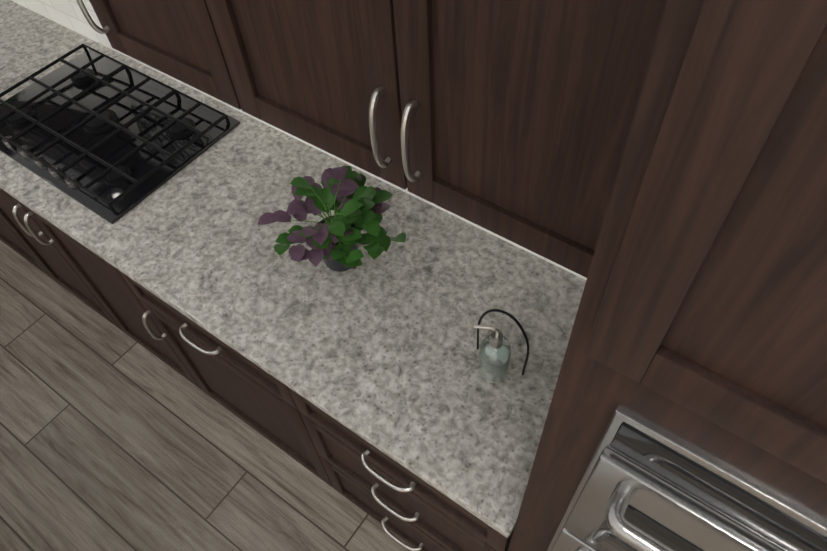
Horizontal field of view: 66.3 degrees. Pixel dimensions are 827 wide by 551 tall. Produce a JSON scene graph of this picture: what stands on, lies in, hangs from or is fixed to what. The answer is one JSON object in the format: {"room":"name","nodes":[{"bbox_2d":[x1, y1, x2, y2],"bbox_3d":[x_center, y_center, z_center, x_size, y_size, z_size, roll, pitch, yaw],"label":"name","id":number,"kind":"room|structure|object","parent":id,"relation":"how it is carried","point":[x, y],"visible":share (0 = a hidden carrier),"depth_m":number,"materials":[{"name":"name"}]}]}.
{"room":"kitchen","nodes":[
{"label":"kitchen","id":0,"kind":"room"},
{"bbox_2d":[0,240,409,550],"bbox_3d":[-3.328,2.474,1.183,6.030,0.100,8.300,29,60,22],"label":"floor","id":1,"kind":"structure","parent":0,"point":[113,437],"depth_m":2.32,"materials":[{"name":"brown wood"}]},
{"bbox_2d":[0,220,55,280],"bbox_3d":[-1.724,-0.585,2.756,1.001,0.874,0.640,29,60,22],"label":"base cabinet","id":2,"kind":"object","parent":1,"relation":"on","point":[6,237],"depth_m":2.71,"materials":[{"name":"brown wood"}]},
{"bbox_2d":[0,188,207,394],"bbox_3d":[-0.993,-0.186,2.416,1.041,0.874,0.640,29,60,22],"label":"base cabinet","id":3,"kind":"object","parent":1,"relation":"on","point":[92,280],"depth_m":2.19,"materials":[{"name":"brown wood"}]},
{"bbox_2d":[124,276,327,483],"bbox_3d":[-0.383,0.146,2.133,0.700,0.874,0.640,29,60,22],"label":"base cabinet","id":4,"kind":"object","parent":1,"relation":"on","point":[259,399],"depth_m":1.90,"materials":[{"name":"brown wood"}]},
{"bbox_2d":[284,384,512,550],"bbox_3d":[0.126,0.423,1.896,0.672,0.874,0.640,29,60,22],"label":"base cabinet","id":5,"kind":"object","parent":1,"relation":"on","point":[424,518],"depth_m":1.61,"materials":[{"name":"brown wood"}]},
{"bbox_2d":[0,0,585,539],"bbox_3d":[-1.600,-0.775,2.320,4.860,0.040,0.645,29,60,22],"label":"countertop","id":6,"kind":"structure","parent":5,"relation":"on","point":[385,346],"depth_m":1.59,"materials":[{"name":"grey stone"}]},
{"bbox_2d":[0,44,239,223],"bbox_3d":[-1.008,-0.496,2.019,0.760,0.051,0.510,29,60,22],"label":"cooktop","id":7,"kind":"object","parent":6,"relation":"in","point":[108,138],"visible":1,"depth_m":1.99,"materials":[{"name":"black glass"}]},
{"bbox_2d":[11,0,586,279],"bbox_3d":[-1.441,-1.274,2.078,4.857,0.925,0.016,29,60,22],"label":"tile backsplash","id":8,"kind":"structure","parent":6,"relation":"on","point":[68,14],"depth_m":2.22,"materials":[{"name":"tile"}]},
{"bbox_2d":[257,166,405,271],"bbox_3d":[-0.183,-0.121,1.568,0.345,0.249,0.331,29,60,22],"label":"potted plant","id":9,"kind":"object","parent":6,"relation":"on","point":[336,238],"visible":1,"depth_m":1.51,"materials":[{"name":"plant"}]},
{"bbox_2d":[474,309,528,382],"bbox_3d":[0.177,0.157,1.365,0.131,0.208,0.067,29,60,22],"label":"soap dispenser","id":10,"kind":"object","parent":6,"relation":"on","point":[495,344],"visible":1,"depth_m":1.38,"materials":[{"name":"clear glass"}]},
{"bbox_2d":[508,0,826,550],"bbox_3d":[0.716,0.338,0.948,0.921,2.440,0.720,29,60,22],"label":"tall cabinet","id":11,"kind":"object","parent":1,"relation":"on","point":[687,411],"visible":1,"depth_m":0.50,"materials":[{"name":"brown wood"}]},
{"bbox_3d":[-1.023,-1.111,1.941,6.030,2.740,0.120,29,60,22],"label":"wall","id":12,"kind":"structure","parent":0,"visible":0},
{"bbox_2d":[80,0,259,118],"bbox_3d":[-0.438,-0.864,1.055,0.491,1.070,0.350,29,60,22],"label":"upper cabinet","id":13,"kind":"object","parent":12,"relation":"attached to","point":[192,42],"depth_m":1.31,"materials":[{"name":"brown wood"}]},
{"bbox_2d":[224,0,667,277],"bbox_3d":[0.038,-0.604,0.834,0.922,1.070,0.350,29,60,22],"label":"upper cabinet","id":14,"kind":"object","parent":12,"relation":"attached to","point":[511,120],"depth_m":0.95,"materials":[{"name":"brown wood"}]}
]}

